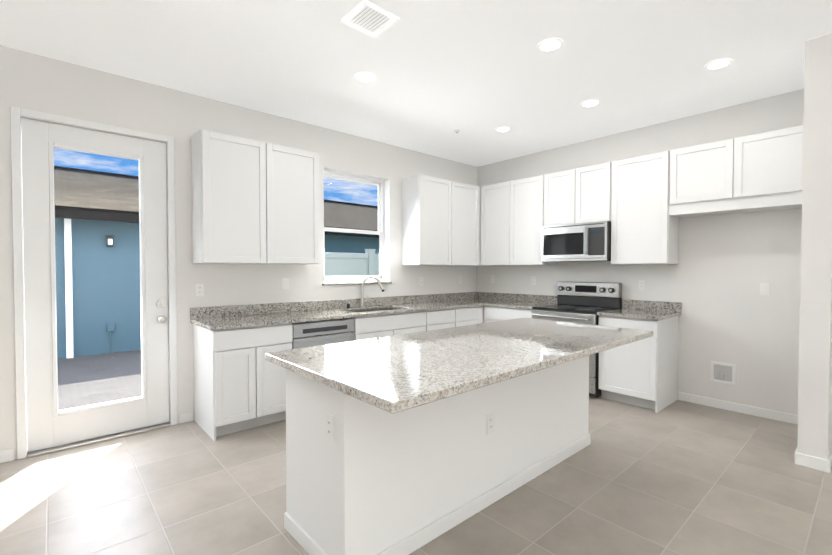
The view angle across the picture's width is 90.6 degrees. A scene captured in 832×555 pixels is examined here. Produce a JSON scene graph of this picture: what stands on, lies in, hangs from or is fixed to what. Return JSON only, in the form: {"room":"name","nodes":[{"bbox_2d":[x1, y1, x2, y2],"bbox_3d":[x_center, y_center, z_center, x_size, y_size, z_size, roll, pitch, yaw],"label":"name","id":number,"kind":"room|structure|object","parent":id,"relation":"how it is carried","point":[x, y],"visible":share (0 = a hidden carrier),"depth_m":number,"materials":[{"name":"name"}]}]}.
{"room":"kitchen","nodes":[
{"label":"kitchen","id":0,"kind":"room"},
{"bbox_2d":[0,45,475,459],"bbox_3d":[-1.602,-0.183,4.178,6.570,2.917,0.220,-1,2,-42],"label":"wall","id":1,"kind":"structure","parent":0,"point":[29,81],"depth_m":3.67,"materials":[{"name":"white paint"}]},
{"bbox_2d":[0,449,13,462],"bbox_3d":[-3.416,1.270,2.436,1.485,0.083,0.016,-1,2,-42],"label":"baseboard","id":2,"kind":"structure","parent":1,"relation":"attached to","point":[6,455],"depth_m":2.90,"materials":[{"name":"white wood"}]},
{"bbox_2d":[10,106,177,459],"bbox_3d":[-2.541,0.042,3.328,1.014,2.502,0.250,-1,2,-42],"label":"door frame","id":3,"kind":"structure","parent":1,"relation":"attached to","point":[17,115],"depth_m":3.02,"materials":[{"name":"white painted wood"}]},
{"bbox_2d":[21,118,168,451],"bbox_3d":[-2.487,0.060,3.268,0.904,2.425,0.136,-1,2,-42],"label":"entry door","id":4,"kind":"structure","parent":1,"relation":"in","point":[49,425],"depth_m":3.17,"materials":[{"name":"white wood"}]},
{"bbox_2d":[195,284,203,295],"bbox_3d":[-1.953,0.113,3.717,0.070,0.115,0.008,-1,2,-42],"label":"electrical outlet","id":5,"kind":"object","parent":1,"relation":"attached to","point":[199,289],"visible":1,"depth_m":3.71,"materials":[{"name":"white plastic"}]},
{"bbox_2d":[191,129,318,263],"bbox_3d":[-1.483,-0.688,3.907,1.090,1.112,0.324,-1,2,-42],"label":"upper cabinet","id":6,"kind":"object","parent":1,"relation":"attached to","point":[255,202],"visible":1,"depth_m":3.71,"materials":[{"name":"white wood"}]},
{"bbox_2d":[282,278,288,289],"bbox_3d":[-1.349,0.067,4.253,0.070,0.115,0.008,-1,2,-42],"label":"light switch","id":7,"kind":"object","parent":1,"relation":"attached to","point":[285,283],"visible":1,"depth_m":4.25,"materials":[{"name":"white plastic"}]},
{"bbox_2d":[323,167,389,282],"bbox_3d":[-0.731,-0.582,4.911,0.925,1.285,0.170,-1,2,-42],"label":"window","id":8,"kind":"structure","parent":1,"relation":"in","point":[383,190],"depth_m":5.09,"materials":[{"name":"white plastic"}]},
{"bbox_2d":[322,282,391,285],"bbox_3d":[-0.701,0.070,4.890,0.965,0.021,0.122,-1,2,-42],"label":"window sill","id":9,"kind":"structure","parent":1,"relation":"attached to","point":[354,283],"depth_m":4.81,"materials":[{"name":"wood"}]},
{"bbox_2d":[419,277,422,285],"bbox_3d":[0.070,0.052,5.516,0.070,0.115,0.008,-1,2,-42],"label":"electrical outlet","id":10,"kind":"object","parent":1,"relation":"attached to","point":[420,281],"visible":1,"depth_m":5.51,"materials":[{"name":"white plastic"}]},
{"bbox_2d":[402,174,457,265],"bbox_3d":[0.168,-0.718,5.374,0.639,1.112,0.324,-1,2,-42],"label":"upper cabinet","id":11,"kind":"object","parent":1,"relation":"attached to","point":[440,221],"depth_m":5.22,"materials":[{"name":"white wood"}]},
{"bbox_2d":[458,182,481,265],"bbox_3d":[0.553,-0.725,5.717,0.632,1.112,0.324,-1,2,-42],"label":"upper cabinet","id":12,"kind":"object","parent":1,"relation":"attached to","point":[468,195],"depth_m":5.67,"materials":[{"name":"white wood"}]},
{"bbox_2d":[0,396,831,554],"bbox_3d":[1.104,1.387,1.196,6.850,0.100,8.320,-1,2,-42],"label":"floor","id":13,"kind":"structure","parent":0,"point":[678,477],"depth_m":2.45,"materials":[{"name":"tile"}]},
{"bbox_2d":[193,323,292,440],"bbox_3d":[-1.547,0.845,3.684,0.657,0.881,0.619,-1,2,-42],"label":"base cabinet","id":14,"kind":"object","parent":13,"relation":"on","point":[239,382],"visible":0.83,"depth_m":3.42,"materials":[{"name":"white wood"}]},
{"bbox_2d":[292,318,354,348],"bbox_3d":[-1.050,0.839,4.113,0.650,0.876,0.602,-1,2,-42],"label":"dishwasher","id":15,"kind":"object","parent":13,"relation":"on","point":[316,333],"visible":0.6,"depth_m":3.86,"materials":[{"name":"grey metal"}]},
{"bbox_2d":[353,311,425,340],"bbox_3d":[-0.448,0.825,4.661,0.972,0.881,0.619,-1,2,-42],"label":"base cabinet","id":16,"kind":"object","parent":13,"relation":"on","point":[369,327],"visible":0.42,"depth_m":4.39,"materials":[{"name":"white wood"}]},
{"bbox_2d":[284,354,591,554],"bbox_3d":[0.352,0.861,2.648,2.219,0.891,0.825,-1,2,-42],"label":"kitchen island","id":17,"kind":"object","parent":13,"relation":"on","point":[405,444],"depth_m":2.05,"materials":[{"name":"white paint"}]},
{"bbox_2d":[265,318,652,413],"bbox_3d":[0.439,0.399,2.493,2.317,0.038,1.058,-1,2,-42],"label":"island countertop","id":18,"kind":"structure","parent":17,"relation":"on","point":[395,374],"depth_m":2.03,"materials":[{"name":"grey stone"}]},
{"bbox_2d":[425,308,460,330],"bbox_3d":[0.123,0.815,5.168,0.552,0.880,0.620,-1,2,-42],"label":"base cabinet","id":19,"kind":"object","parent":13,"relation":"on","point":[447,318],"depth_m":4.93,"materials":[{"name":"white wood"}]},
{"bbox_2d":[461,306,482,325],"bbox_3d":[0.453,0.809,5.461,0.591,0.880,0.620,-1,2,-42],"label":"base cabinet","id":20,"kind":"object","parent":13,"relation":"on","point":[469,315],"depth_m":5.27,"materials":[{"name":"white wood"}]},
{"bbox_2d":[190,292,481,330],"bbox_3d":[-0.325,0.420,4.740,3.948,0.344,0.650,-1,2,-42],"label":"countertop","id":21,"kind":"structure","parent":20,"relation":"on","point":[213,318],"depth_m":4.24,"materials":[{"name":"stone"}]},
{"bbox_2d":[347,276,383,307],"bbox_3d":[-0.582,0.165,4.747,0.399,0.367,0.221,-1,2,-42],"label":"faucet","id":22,"kind":"object","parent":21,"relation":"on","point":[362,300],"visible":1,"depth_m":4.79,"materials":[{"name":"grey metal"}]},
{"bbox_2d":[483,306,531,322],"bbox_3d":[1.358,0.811,5.361,0.619,0.881,0.768,-1,2,-42],"label":"base cabinet","id":23,"kind":"object","parent":13,"relation":"on","point":[492,314],"visible":0.12,"depth_m":5.19,"materials":[{"name":"white wood"}]},
{"bbox_2d":[482,292,556,309],"bbox_3d":[1.363,0.303,5.323,0.648,0.134,0.720,-1,2,-42],"label":"countertop","id":24,"kind":"structure","parent":23,"relation":"on","point":[507,300],"depth_m":5.51,"materials":[{"name":"stone"}]},
{"bbox_2d":[532,281,621,396],"bbox_3d":[1.826,0.652,4.743,0.716,1.185,0.764,-1,2,-42],"label":"range","id":25,"kind":"object","parent":13,"relation":"on","point":[582,302],"visible":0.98,"depth_m":4.70,"materials":[{"name":"silver metal"}]},
{"bbox_2d":[598,315,678,412],"bbox_3d":[2.313,0.833,4.286,0.619,0.881,0.559,-1,2,-42],"label":"base cabinet","id":26,"kind":"object","parent":13,"relation":"on","point":[643,373],"visible":0.71,"depth_m":4.06,"materials":[{"name":"white wood"}]},
{"bbox_2d":[597,299,681,319],"bbox_3d":[2.311,0.325,4.260,0.643,0.134,0.587,-1,2,-42],"label":"countertop","id":27,"kind":"structure","parent":26,"relation":"on","point":[649,310],"depth_m":4.31,"materials":[{"name":"stone"}]},
{"bbox_2d":[0,0,831,166],"bbox_3d":[1.104,-1.630,1.135,6.850,0.100,8.320,-1,2,-42],"label":"ceiling","id":28,"kind":"structure","parent":0,"point":[476,73],"depth_m":3.03,"materials":[{"name":"white paint"}]},
{"bbox_2d":[354,72,375,82],"bbox_3d":[-0.411,-1.621,3.337,0.176,0.006,0.176,-1,2,-42],"label":"recessed light","id":29,"kind":"object","parent":28,"relation":"in","point":[365,77],"visible":1,"depth_m":3.34,"materials":[{"name":"white plastic"}]},
{"bbox_2d":[341,0,399,36],"bbox_3d":[-0.285,-1.603,2.559,0.265,0.012,0.265,-1,2,-42],"label":"ceiling vent","id":30,"kind":"object","parent":28,"relation":"in","point":[367,17],"visible":1,"depth_m":2.55,"materials":[{"name":"white plastic"}]},
{"bbox_2d":[495,126,510,131],"bbox_3d":[0.968,-1.647,4.577,0.176,0.006,0.176,-1,2,-42],"label":"recessed light","id":31,"kind":"object","parent":28,"relation":"in","point":[503,129],"visible":1,"depth_m":4.58,"materials":[{"name":"white plastic"}]},
{"bbox_2d":[537,38,563,51],"bbox_3d":[0.933,-1.612,2.856,0.176,0.006,0.176,-1,2,-42],"label":"recessed light","id":32,"kind":"object","parent":28,"relation":"in","point":[550,45],"visible":1,"depth_m":2.85,"materials":[{"name":"white plastic"}]},
{"bbox_2d":[580,99,600,106],"bbox_3d":[1.636,-1.632,3.860,0.176,0.006,0.176,-1,2,-42],"label":"recessed light","id":33,"kind":"object","parent":28,"relation":"in","point":[592,103],"visible":1,"depth_m":3.86,"materials":[{"name":"white plastic"}]},
{"bbox_2d":[704,58,732,69],"bbox_3d":[2.295,-1.617,3.122,0.176,0.006,0.176,-1,2,-42],"label":"recessed light","id":34,"kind":"object","parent":28,"relation":"in","point":[719,64],"visible":1,"depth_m":3.12,"materials":[{"name":"white plastic"}]},
{"bbox_2d":[476,90,799,413],"bbox_3d":[3.608,-0.167,3.391,0.150,2.917,8.320,-1,2,-42],"label":"wall","id":35,"kind":"structure","parent":0,"point":[774,345],"depth_m":4.04,"materials":[{"name":"white paint"}]},
{"bbox_2d":[491,275,494,282],"bbox_3d":[1.130,0.027,6.062,0.008,0.115,0.070,-1,2,-42],"label":"electrical outlet","id":36,"kind":"object","parent":35,"relation":"attached to","point":[492,278],"visible":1,"depth_m":6.05,"materials":[{"name":"white plastic"}]},
{"bbox_2d":[480,175,556,265],"bbox_3d":[1.354,-0.722,5.556,0.324,1.112,1.018,-1,2,-42],"label":"upper cabinet","id":37,"kind":"object","parent":35,"relation":"attached to","point":[511,218],"visible":0.94,"depth_m":5.41,"materials":[{"name":"white wood"}]},
{"bbox_2d":[531,276,535,284],"bbox_3d":[1.583,0.043,5.552,0.008,0.115,0.070,-1,2,-42],"label":"electrical outlet","id":38,"kind":"object","parent":35,"relation":"attached to","point":[533,280],"visible":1,"depth_m":5.55,"materials":[{"name":"white plastic"}]},
{"bbox_2d":[544,162,611,225],"bbox_3d":[1.961,-0.942,4.868,0.324,0.643,0.807,-1,2,-42],"label":"upper cabinet","id":39,"kind":"object","parent":35,"relation":"attached to","point":[578,195],"visible":0.71,"depth_m":4.72,"materials":[{"name":"white wood"}]},
{"bbox_2d":[541,221,610,261],"bbox_3d":[1.917,-0.404,4.835,0.449,0.427,0.792,-1,2,-42],"label":"microwave","id":40,"kind":"object","parent":39,"relation":"attached to","point":[585,242],"visible":1,"depth_m":4.67,"materials":[{"name":"silver metal"}]},
{"bbox_2d":[638,280,644,289],"bbox_3d":[2.489,0.083,4.534,0.008,0.115,0.070,-1,2,-42],"label":"electrical outlet","id":41,"kind":"object","parent":35,"relation":"attached to","point":[641,284],"visible":1,"depth_m":4.53,"materials":[{"name":"white plastic"}]},
{"bbox_2d":[611,151,678,264],"bbox_3d":[2.416,-0.697,4.361,0.324,1.112,0.559,-1,2,-42],"label":"upper cabinet","id":42,"kind":"object","parent":35,"relation":"attached to","point":[644,227],"visible":0.98,"depth_m":4.23,"materials":[{"name":"white wood"}]},
{"bbox_2d":[710,361,735,384],"bbox_3d":[2.974,0.929,3.991,0.030,0.200,0.200,-1,2,-42],"label":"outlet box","id":43,"kind":"object","parent":35,"relation":"attached to","point":[724,373],"visible":1,"depth_m":3.99,"materials":[{"name":"white plastic"}]},
{"bbox_2d":[669,125,802,217],"bbox_3d":[2.942,-0.924,3.765,0.324,0.635,1.019,-1,2,-42],"label":"upper cabinet","id":44,"kind":"object","parent":35,"relation":"attached to","point":[757,172],"visible":0.92,"depth_m":3.63,"materials":[{"name":"white wood"}]},
{"bbox_2d":[679,392,797,424],"bbox_3d":[3.054,1.240,3.920,0.013,0.083,0.965,-1,2,-42],"label":"baseboard","id":45,"kind":"structure","parent":35,"relation":"attached to","point":[746,409],"depth_m":3.89,"materials":[{"name":"white wood"}]},
{"bbox_2d":[760,283,769,294],"bbox_3d":[3.183,0.104,3.754,0.008,0.115,0.070,-1,2,-42],"label":"electrical outlet","id":46,"kind":"object","parent":35,"relation":"attached to","point":[764,288],"visible":1,"depth_m":3.75,"materials":[{"name":"white plastic"}]},
{"bbox_2d":[792,33,831,459],"bbox_3d":[3.078,-0.161,3.114,0.990,2.917,0.150,-1,2,-42],"label":"wall","id":47,"kind":"structure","parent":0,"point":[812,403],"depth_m":2.79,"materials":[{"name":"white paint"}]},
{"bbox_2d":[794,448,803,464],"bbox_3d":[3.022,1.254,3.203,1.013,0.083,0.013,-1,2,-42],"label":"baseboard","id":48,"kind":"structure","parent":47,"relation":"attached to","point":[797,456],"depth_m":2.86,"materials":[{"name":"white wood"}]},
{"bbox_2d":[825,446,831,472],"bbox_3d":[3.121,1.257,3.069,0.983,0.083,0.016,-1,2,-42],"label":"baseboard","id":49,"kind":"structure","parent":47,"relation":"attached to","point":[828,463],"depth_m":2.76,"materials":[{"name":"white wood"}]},
{"label":"outside","id":50,"kind":"structure","parent":0,"visible":0},
{"bbox_2d":[57,350,141,410],"bbox_3d":[-2.162,1.333,6.789,24.000,0.100,4.380,-1,2,-42],"label":"ground","id":51,"kind":"structure","parent":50,"point":[94,390],"depth_m":5.34,"materials":[{"name":"grey concrete"}]},
{"bbox_2d":[54,166,378,358],"bbox_3d":[-3.519,-0.351,9.034,21.000,3.375,1.870,-1,2,-42],"label":"neighbouring house","id":52,"kind":"structure","parent":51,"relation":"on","point":[92,294],"depth_m":6.90,"materials":[{"name":"blue paint"}]},
{"bbox_2d":[325,249,378,275],"bbox_3d":[1.806,0.331,9.775,12.075,1.780,0.150,-1,2,-42],"label":"fence","id":53,"kind":"object","parent":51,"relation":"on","point":[356,257],"depth_m":7.14,"materials":[{"name":"grey plastic"}]}
]}

